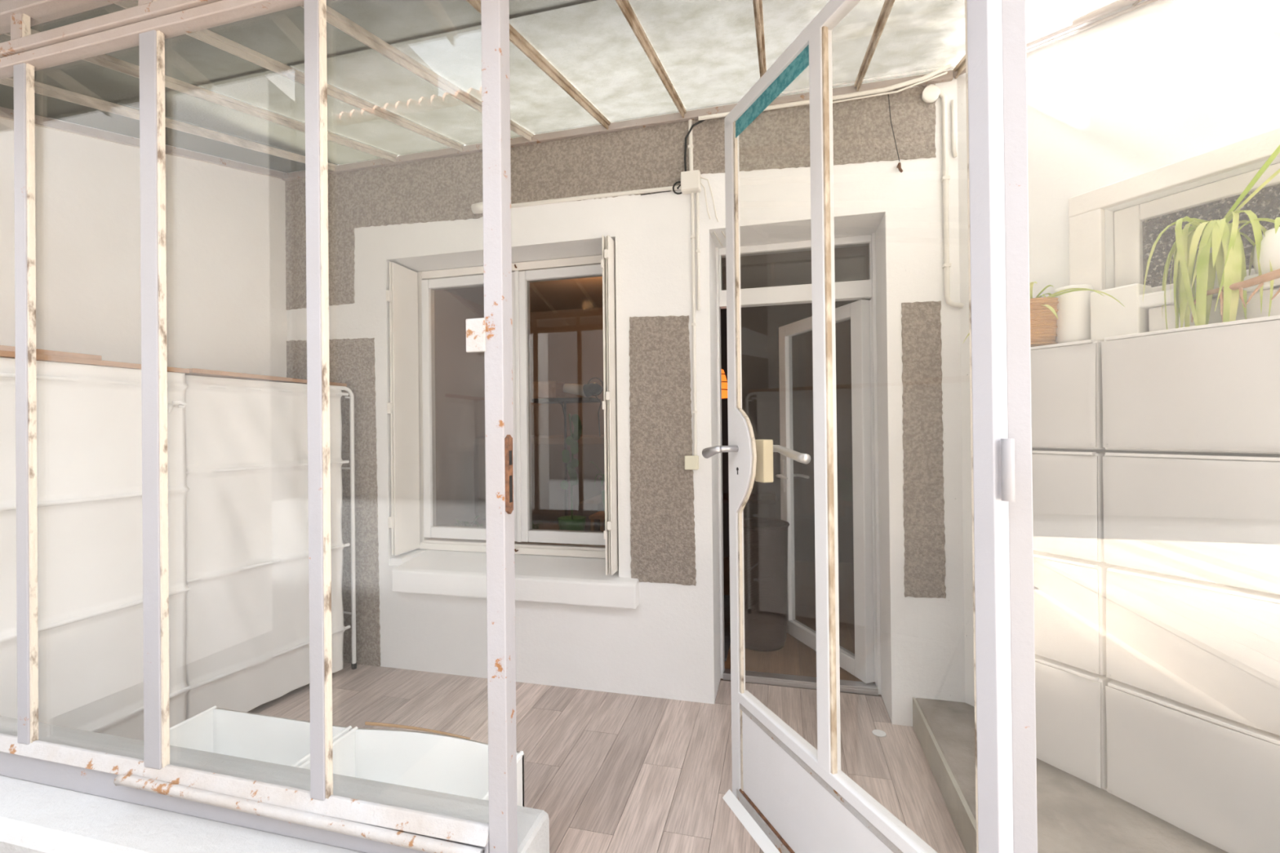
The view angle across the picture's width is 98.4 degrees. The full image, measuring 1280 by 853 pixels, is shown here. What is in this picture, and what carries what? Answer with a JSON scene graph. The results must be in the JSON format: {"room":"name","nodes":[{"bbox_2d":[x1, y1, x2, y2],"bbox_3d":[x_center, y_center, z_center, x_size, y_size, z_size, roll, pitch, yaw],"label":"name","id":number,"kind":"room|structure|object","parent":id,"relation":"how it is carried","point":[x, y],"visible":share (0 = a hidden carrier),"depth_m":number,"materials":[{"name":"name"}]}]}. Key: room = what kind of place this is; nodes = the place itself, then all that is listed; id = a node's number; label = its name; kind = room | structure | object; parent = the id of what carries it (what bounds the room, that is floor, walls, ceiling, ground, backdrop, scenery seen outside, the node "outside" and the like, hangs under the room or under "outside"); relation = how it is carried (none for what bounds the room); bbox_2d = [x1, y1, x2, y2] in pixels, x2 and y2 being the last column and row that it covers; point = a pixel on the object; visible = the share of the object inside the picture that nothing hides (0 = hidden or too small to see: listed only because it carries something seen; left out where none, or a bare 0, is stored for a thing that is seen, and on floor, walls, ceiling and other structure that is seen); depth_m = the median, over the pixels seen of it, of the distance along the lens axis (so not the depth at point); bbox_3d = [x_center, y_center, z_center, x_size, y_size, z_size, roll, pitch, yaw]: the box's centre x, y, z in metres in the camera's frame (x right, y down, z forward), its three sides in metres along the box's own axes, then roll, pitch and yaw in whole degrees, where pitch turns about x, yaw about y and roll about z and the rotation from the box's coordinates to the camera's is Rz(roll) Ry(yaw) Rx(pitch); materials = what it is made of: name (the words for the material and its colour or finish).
{"room":"sunroom","nodes":[
{"label":"sunroom","id":0,"kind":"room"},
{"bbox_2d":[0,117,287,377],"bbox_3d":[-2.534,-0.315,1.688,0.160,3.300,3.210,-1,0,14],"label":"wall","id":1,"kind":"structure","parent":0,"point":[225,227],"depth_m":2.47,"materials":[{"name":"beige paint"}]},
{"bbox_2d":[0,715,549,852],"bbox_3d":[-1.344,1.090,1.350,2.280,0.462,0.350,-1,0,14],"label":"wall","id":2,"kind":"structure","parent":0,"point":[35,817],"depth_m":1.22,"materials":[{"name":"white paint"}]},
{"bbox_2d":[434,289,484,525],"bbox_3d":[-1.892,0.042,4.899,0.100,2.600,2.650,-1,0,14],"label":"wall","id":3,"kind":"structure","parent":0,"point":[460,375],"depth_m":5.25,"materials":[{"name":"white paint"}]},
{"bbox_2d":[0,0,1158,181],"bbox_3d":[0.168,-1.272,1.631,5.142,0.566,1.980,-1,0,14],"label":"ceiling","id":4,"kind":"structure","parent":0,"point":[404,77],"depth_m":2.01,"materials":[{"name":"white glass"}]},
{"bbox_2d":[698,64,951,120],"bbox_3d":[0.789,-1.468,2.456,1.063,0.076,0.038,-1,0,16],"label":"conduit","id":5,"kind":"object","parent":4,"relation":"attached to","point":[917,81],"visible":0.79,"depth_m":2.40,"materials":[{"name":"white plastic"}]},
{"bbox_2d":[247,556,966,852],"bbox_3d":[0.575,1.339,3.386,5.600,0.060,4.550,-1,0,14],"label":"floor","id":6,"kind":"structure","parent":0,"point":[611,772],"depth_m":2.31,"materials":[{"name":"brown"}]},
{"bbox_2d":[0,357,191,740],"bbox_3d":[-2.151,0.559,1.752,0.440,1.545,1.128,-1,0,14],"label":"wardrobe","id":7,"kind":"object","parent":6,"relation":"on","point":[91,645],"visible":0.68,"depth_m":1.94,"materials":[{"name":"white wood"}]},
{"bbox_2d":[0,350,189,373],"bbox_3d":[-2.174,-0.224,1.768,0.415,0.018,1.105,-1,0,14],"label":"wooden board","id":8,"kind":"object","parent":7,"relation":"on","point":[9,354],"visible":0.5,"depth_m":1.92,"materials":[{"name":"brown wood"}]},
{"bbox_2d":[0,345,102,359],"bbox_3d":[-2.179,-0.243,1.819,0.400,0.018,0.440,-1,0,14],"label":"wooden board","id":9,"kind":"object","parent":8,"relation":"on","point":[5,348],"visible":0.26,"depth_m":1.87,"materials":[{"name":"brown wood"}]},
{"bbox_2d":[169,706,352,767],"bbox_3d":[-1.160,1.114,1.622,0.540,0.411,0.240,-1,0,14],"label":"planter box","id":10,"kind":"object","parent":6,"relation":"on","point":[251,735],"visible":0.34,"depth_m":1.74,"materials":[{"name":"white plastic"}]},
{"bbox_2d":[185,374,356,719],"bbox_3d":[-1.893,0.558,2.732,0.439,1.549,0.835,-1,0,22],"label":"wardrobe","id":11,"kind":"object","parent":6,"relation":"on","point":[247,602],"visible":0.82,"depth_m":2.55,"materials":[{"name":"white wood"}]},
{"bbox_2d":[185,368,346,386],"bbox_3d":[-1.929,-0.227,2.712,0.420,0.018,0.825,-1,0,14],"label":"wooden board","id":12,"kind":"object","parent":11,"relation":"on","point":[193,371],"visible":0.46,"depth_m":2.50,"materials":[{"name":"brown wood"}]},
{"bbox_2d":[297,721,524,806],"bbox_3d":[-0.614,1.108,1.506,0.560,0.411,0.285,-1,0,14],"label":"planter box","id":13,"kind":"object","parent":6,"relation":"on","point":[438,762],"depth_m":1.61,"materials":[{"name":"white plastic"}]},
{"bbox_2d":[454,515,485,540],"bbox_3d":[-1.068,0.946,3.522,0.284,0.764,0.208,-1,0,14],"label":"bushy plant","id":14,"kind":"object","parent":6,"relation":"on","point":[466,523],"visible":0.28,"depth_m":3.54,"materials":[{"name":"green plant"}]},
{"bbox_2d":[440,435,604,545],"bbox_3d":[-0.927,0.706,4.805,1.500,1.250,0.850,-1,0,14],"label":"shelving unit","id":15,"kind":"object","parent":6,"relation":"on","point":[548,473],"visible":0.31,"depth_m":5.00,"materials":[{"name":"brown"}]},
{"bbox_2d":[514,520,542,542],"bbox_3d":[-0.731,0.940,3.449,0.289,0.767,0.233,-1,0,14],"label":"bushy plant","id":16,"kind":"object","parent":6,"relation":"on","point":[533,524],"visible":0.09,"depth_m":3.44,"materials":[{"name":"green plant"}]},
{"bbox_2d":[530,397,600,515],"bbox_3d":[-0.507,0.566,3.794,0.440,1.512,0.240,-1,0,14],"label":"shelving unit","id":17,"kind":"object","parent":6,"relation":"on","point":[565,400],"visible":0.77,"depth_m":3.77,"materials":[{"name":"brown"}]},
{"bbox_2d":[533,381,564,398],"bbox_3d":[-0.630,-0.248,3.817,0.170,0.117,0.160,-1,0,14],"label":"wooden box","id":18,"kind":"object","parent":17,"relation":"on","point":[541,389],"visible":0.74,"depth_m":3.74,"materials":[{"name":"brown wood"}]},
{"bbox_2d":[563,377,603,435],"bbox_3d":[-0.377,-0.131,3.719,0.292,0.394,0.096,-1,0,14],"label":"hair dryer","id":19,"kind":"object","parent":17,"relation":"on","point":[587,390],"visible":1,"depth_m":3.68,"materials":[{"name":"white plastic"}]},
{"bbox_2d":[551,413,590,545],"bbox_3d":[-0.433,0.620,3.517,0.200,1.400,0.200,-1,0,14],"label":"trailing plant","id":20,"kind":"object","parent":6,"relation":"on","point":[574,522],"visible":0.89,"depth_m":3.48,"materials":[{"name":"green plant"}]},
{"bbox_2d":[588,511,604,545],"bbox_3d":[-0.156,0.959,3.776,0.320,0.720,0.240,-1,0,14],"label":"plant stand","id":21,"kind":"object","parent":6,"relation":"on","point":[600,515],"visible":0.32,"depth_m":3.71,"materials":[{"name":"brown wood"}]},
{"bbox_2d":[590,461,604,511],"bbox_3d":[-0.185,0.417,3.765,0.262,0.364,0.359,-1,0,22],"label":"spider plant","id":22,"kind":"object","parent":21,"relation":"on","point":[602,479],"visible":0.19,"depth_m":3.75,"materials":[{"name":"green plant"}]},
{"bbox_2d":[724,595,730,661],"bbox_3d":[0.480,1.305,3.694,0.305,0.012,1.200,-1,0,14],"label":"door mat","id":23,"kind":"object","parent":6,"relation":"on","point":[726,597],"visible":0.2,"depth_m":3.60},
{"bbox_2d":[722,493,776,518],"bbox_3d":[0.765,0.936,4.448,0.650,0.750,0.400,-1,0,14],"label":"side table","id":24,"kind":"object","parent":6,"relation":"on","point":[771,499],"visible":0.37,"depth_m":4.25,"materials":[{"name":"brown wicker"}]},
{"bbox_2d":[743,517,789,651],"bbox_3d":[0.729,0.942,3.342,0.350,0.729,0.350,-1,0,14],"label":"laundry basket","id":25,"kind":"object","parent":6,"relation":"on","point":[765,539],"visible":0.8,"depth_m":3.20,"materials":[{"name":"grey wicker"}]},
{"bbox_2d":[871,728,886,737],"bbox_3d":[1.013,1.298,2.340,0.056,0.003,0.056,-1,0,14],"label":"cap","id":26,"kind":"object","parent":6,"relation":"on","point":[877,732],"visible":1,"depth_m":2.34,"materials":[{"name":"white plastic"}]},
{"bbox_2d":[912,697,1228,852],"bbox_3d":[1.686,1.223,1.509,1.427,0.130,1.455,-1,0,14],"label":"concrete step","id":27,"kind":"structure","parent":6,"relation":"on","point":[1074,815],"depth_m":1.71,"materials":[{"name":"beige concrete"}]},
{"bbox_3d":[1.594,1.153,1.703,0.140,0.015,0.875,-1,0,-26],"label":"strip","id":28,"kind":"object","parent":27,"relation":"on","visible":0},
{"bbox_2d":[1035,653,1113,788],"bbox_3d":[1.446,0.969,1.927,0.190,0.349,0.355,-1,0,-26],"label":"cabinet","id":29,"kind":"object","parent":28,"relation":"on","point":[1071,729],"visible":0.49,"depth_m":1.80,"materials":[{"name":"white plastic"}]},
{"bbox_2d":[1033,550,1115,675],"bbox_3d":[1.444,0.613,1.929,0.188,0.349,0.353,-1,0,-26],"label":"cabinet","id":30,"kind":"object","parent":29,"relation":"on","point":[1070,593],"visible":0.54,"depth_m":1.80,"materials":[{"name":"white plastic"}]},
{"bbox_2d":[1031,449,1124,562],"bbox_3d":[1.439,0.256,1.931,0.188,0.349,0.355,-1,0,-26],"label":"cabinet","id":31,"kind":"object","parent":30,"relation":"on","point":[1068,500],"visible":0.46,"depth_m":1.81,"materials":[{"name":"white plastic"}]},
{"bbox_2d":[1030,339,1105,449],"bbox_3d":[1.435,-0.100,1.931,0.190,0.349,0.353,-1,0,-26],"label":"cabinet","id":32,"kind":"object","parent":31,"relation":"on","point":[1067,396],"visible":0.52,"depth_m":1.80,"materials":[{"name":"white plastic"}]},
{"bbox_2d":[1030,297,1058,346],"bbox_3d":[1.403,-0.361,1.986,0.184,0.165,0.184,-1,0,-26],"label":"wicker basket","id":33,"kind":"object","parent":32,"relation":"on","point":[1043,326],"visible":0.44,"depth_m":1.91,"materials":[{"name":"brown wicker"}]},
{"bbox_2d":[962,281,1124,343],"bbox_3d":[1.410,-0.358,1.948,0.212,0.280,0.518,-1,0,-26],"label":"spider plant","id":34,"kind":"object","parent":33,"relation":"in","point":[1031,284],"visible":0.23,"depth_m":1.86,"materials":[{"name":"green plant"}]},
{"bbox_2d":[1053,284,1093,343],"bbox_3d":[1.501,-0.383,1.912,0.110,0.205,0.110,-1,0,14],"label":"canister","id":35,"kind":"object","parent":32,"relation":"on","point":[1073,314],"visible":0.69,"depth_m":1.87,"materials":[{"name":"white ceramic"}]},
{"bbox_2d":[1090,283,1151,341],"bbox_3d":[1.560,-0.364,1.792,0.090,0.165,0.130,-1,0,-26],"label":"carton","id":36,"kind":"object","parent":32,"relation":"on","point":[1108,317],"visible":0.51,"depth_m":1.76,"materials":[{"name":"white cardboard"}]},
{"bbox_2d":[1105,680,1279,852],"bbox_3d":[1.639,0.965,1.525,0.190,0.349,0.518,-1,0,-26],"label":"cabinet","id":37,"kind":"object","parent":28,"relation":"on","point":[1214,778],"visible":0.96,"depth_m":1.53,"materials":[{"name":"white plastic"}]},
{"bbox_2d":[1106,565,1279,735],"bbox_3d":[1.637,0.609,1.526,0.188,0.349,0.516,-1,0,-26],"label":"cabinet","id":38,"kind":"object","parent":37,"relation":"on","point":[1214,648],"visible":0.98,"depth_m":1.52,"materials":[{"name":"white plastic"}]},
{"bbox_2d":[1102,452,1279,595],"bbox_3d":[1.632,0.252,1.528,0.188,0.349,0.518,-1,0,-26],"label":"cabinet","id":39,"kind":"object","parent":38,"relation":"on","point":[1207,517],"visible":1,"depth_m":1.52,"materials":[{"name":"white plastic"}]},
{"bbox_2d":[1101,315,1279,453],"bbox_3d":[1.628,-0.104,1.528,0.190,0.349,0.516,-1,0,-26],"label":"cabinet","id":40,"kind":"object","parent":39,"relation":"on","point":[1215,387],"visible":1,"depth_m":1.52,"materials":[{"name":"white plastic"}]},
{"bbox_2d":[1191,268,1279,322],"bbox_3d":[1.663,-0.375,1.381,0.048,0.180,0.463,-1,0,-26],"label":"branch","id":41,"kind":"object","parent":40,"relation":"on","point":[1275,274],"visible":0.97,"depth_m":1.46,"materials":[{"name":"brown wood"}]},
{"bbox_2d":[284,69,965,726],"bbox_3d":[-0.260,-0.483,2.935,3.950,3.603,0.345,-1,0,14],"label":"wall","id":42,"kind":"structure","parent":0,"point":[416,216],"depth_m":2.67,"materials":[{"name":"white paint"}]},
{"bbox_2d":[471,201,483,213],"bbox_3d":[-0.781,-1.141,2.866,0.183,0.102,0.060,-1,0,14],"label":"wall fitting","id":43,"kind":"object","parent":42,"relation":"attached to","point":[477,208],"visible":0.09,"depth_m":2.86,"materials":[{"name":"white plastic"}]},
{"bbox_2d":[390,254,639,608],"bbox_3d":[-0.674,-0.025,2.991,1.428,1.808,0.390,-1,0,14],"label":"window","id":44,"kind":"structure","parent":42,"relation":"in","point":[561,572],"depth_m":3.10,"materials":[{"name":"white"}]},
{"bbox_2d":[386,262,420,555],"bbox_3d":[-1.351,-0.099,3.155,0.028,1.625,0.240,-1,0,14],"label":"shutter","id":45,"kind":"object","parent":44,"relation":"attached to","point":[402,295],"visible":1,"depth_m":3.14,"materials":[{"name":"white wood"}]},
{"bbox_2d":[600,235,618,575],"bbox_3d":[-0.122,-0.104,2.794,0.038,1.635,0.328,-1,0,14],"label":"shutter","id":46,"kind":"object","parent":44,"relation":"attached to","point":[611,533],"visible":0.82,"depth_m":2.67,"materials":[{"name":"white wood"}]},
{"bbox_2d":[511,185,680,208],"bbox_3d":[-0.243,-1.142,2.751,0.910,0.029,0.022,-1,0,14],"label":"conduit","id":47,"kind":"object","parent":42,"relation":"attached to","point":[669,188],"visible":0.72,"depth_m":2.74,"materials":[{"name":"white plastic"}]},
{"bbox_2d":[640,120,705,195],"bbox_3d":[0.305,-1.296,2.599,0.631,0.381,0.019,-1,0,16],"label":"cable","id":48,"kind":"object","parent":42,"relation":"attached to","point":[699,122],"visible":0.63,"depth_m":2.62,"materials":[{"name":"black rubber"}]},
{"bbox_2d":[680,169,701,194],"bbox_3d":[0.240,-1.153,2.607,0.092,0.092,0.053,-1,0,14],"label":"junction box","id":49,"kind":"object","parent":42,"relation":"attached to","point":[691,180],"visible":0.99,"depth_m":2.58,"materials":[{"name":"white plastic"}]},
{"bbox_2d":[700,176,725,246],"bbox_3d":[0.379,-1.042,2.680,0.074,0.267,0.262,-1,0,33],"label":"wire","id":50,"kind":"object","parent":49,"relation":"hanging from","point":[701,184],"visible":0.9,"depth_m":2.58,"materials":[{"name":"white plastic"}]},
{"bbox_2d":[688,119,693,170],"bbox_3d":[0.242,-1.329,2.627,0.025,0.255,0.022,-1,0,14],"label":"conduit","id":51,"kind":"object","parent":42,"relation":"attached to","point":[691,147],"visible":0.76,"depth_m":2.62,"materials":[{"name":"white plastic"}]},
{"bbox_2d":[684,455,698,470],"bbox_3d":[0.244,0.171,2.612,0.064,0.066,0.038,-1,0,14],"label":"switch box","id":52,"kind":"object","parent":42,"relation":"attached to","point":[691,462],"visible":1,"depth_m":2.59,"materials":[{"name":"beige plastic"}]},
{"bbox_2d":[690,192,697,455],"bbox_3d":[0.256,-0.484,2.622,0.021,1.246,0.019,-1,0,14],"label":"conduit","id":53,"kind":"object","parent":42,"relation":"attached to","point":[692,204],"visible":0.95,"depth_m":2.62,"materials":[{"name":"white plastic"}]},
{"bbox_2d":[695,192,700,310],"bbox_3d":[0.275,-0.830,2.618,0.019,0.556,0.017,-1,0,14],"label":"conduit","id":54,"kind":"object","parent":42,"relation":"attached to","point":[697,251],"visible":1,"depth_m":2.61,"materials":[{"name":"white plastic"}]},
{"bbox_2d":[715,233,880,695],"bbox_3d":[0.871,0.184,3.127,0.774,2.240,0.751,-1,0,14],"label":"door","id":55,"kind":"structure","parent":42,"relation":"in","point":[864,664],"depth_m":2.78,"materials":[{"name":"white plastic"}]},
{"bbox_2d":[888,93,902,173],"bbox_3d":[1.108,-1.274,2.387,0.052,0.356,0.040,-1,0,-14],"label":"electrical cable","id":56,"kind":"object","parent":42,"relation":"attached to","point":[899,166],"visible":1,"depth_m":2.39,"materials":[{"name":"rubber"}]},
{"bbox_2d":[920,84,964,307],"bbox_3d":[1.287,-0.976,2.350,0.151,0.952,0.030,-1,0,14],"label":"drain pipe","id":57,"kind":"object","parent":42,"relation":"attached to","point":[931,93],"visible":1,"depth_m":2.34,"materials":[{"name":"white plastic"}]},
{"bbox_2d":[951,99,957,157],"bbox_3d":[1.334,-1.264,2.344,0.021,0.242,0.016,-1,0,14],"label":"pipe","id":58,"kind":"object","parent":42,"relation":"attached to","point":[953,102],"visible":1,"depth_m":2.34,"materials":[{"name":"white plastic"}]},
{"bbox_2d":[444,245,868,312],"bbox_3d":[0.769,-1.340,4.270,5.600,0.100,2.750,-1,0,14],"label":"ceiling","id":59,"kind":"structure","parent":0,"point":[851,264],"depth_m":4.84,"materials":[{"name":"brown paint"}]},
{"bbox_2d":[721,368,727,398],"bbox_3d":[0.600,-0.757,4.390,0.212,1.060,0.212,-1,0,14],"label":"pendant lamp","id":60,"kind":"object","parent":59,"relation":"hanging from","point":[724,382],"visible":0.14,"depth_m":4.31,"materials":[{"name":"orange"}]},
{"bbox_2d":[529,299,870,563],"bbox_3d":[1.113,0.012,5.547,5.400,2.600,0.100,-1,0,14],"label":"wall","id":61,"kind":"structure","parent":0,"point":[760,325],"depth_m":5.47,"materials":[{"name":"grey paint"}]},
{"bbox_2d":[956,0,1279,706],"bbox_3d":[1.919,-0.214,1.475,0.250,3.000,2.550,-1,0,-26],"label":"wall","id":62,"kind":"structure","parent":0,"point":[1159,83],"depth_m":1.84,"materials":[{"name":"white paint"}]},
{"bbox_2d":[1068,127,1279,309],"bbox_3d":[1.786,-0.573,1.457,0.200,0.480,1.127,-1,0,-26],"label":"window","id":63,"kind":"structure","parent":62,"relation":"in","point":[1137,228],"depth_m":1.77,"materials":[{"name":"white"}]},
{"bbox_2d":[1236,217,1279,288],"bbox_3d":[1.711,-0.464,1.446,0.163,0.183,0.205,-1,0,-12],"label":"round pot","id":64,"kind":"object","parent":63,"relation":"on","point":[1270,243],"visible":0.86,"depth_m":1.45,"materials":[{"name":"white ceramic"}]},
{"bbox_2d":[1142,145,1279,329],"bbox_3d":[1.627,-0.407,1.543,0.169,0.789,0.331,-1,0,-26],"label":"spider plant","id":65,"kind":"object","parent":64,"relation":"in","point":[1219,261],"visible":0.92,"depth_m":1.53,"materials":[{"name":"green plant"}]},
{"bbox_2d":[1148,287,1279,331],"bbox_3d":[1.807,-0.329,1.328,0.074,0.087,0.900,-1,0,-26],"label":"box","id":66,"kind":"object","parent":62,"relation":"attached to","point":[1157,317],"visible":0.55,"depth_m":1.57,"materials":[{"name":"white"}]},
{"bbox_3d":[0.183,1.192,0.958,0.870,0.220,0.350,-1,0,14],"label":"trim","id":67,"kind":"structure","parent":0,"visible":0},
{"bbox_2d":[0,0,1037,852],"bbox_3d":[-0.343,0.036,1.055,4.390,2.145,0.068,-1,0,14],"label":"window frame","id":68,"kind":"structure","parent":67,"relation":"on","point":[316,815],"depth_m":1.13,"materials":[{"name":"white paint"}]},
{"bbox_2d":[702,0,1015,852],"bbox_3d":[0.401,0.085,1.194,0.183,1.928,0.846,-1,0,-20],"label":"door","id":69,"kind":"structure","parent":68,"relation":"in","point":[791,795],"depth_m":1.16,"materials":[{"name":"white paint"}]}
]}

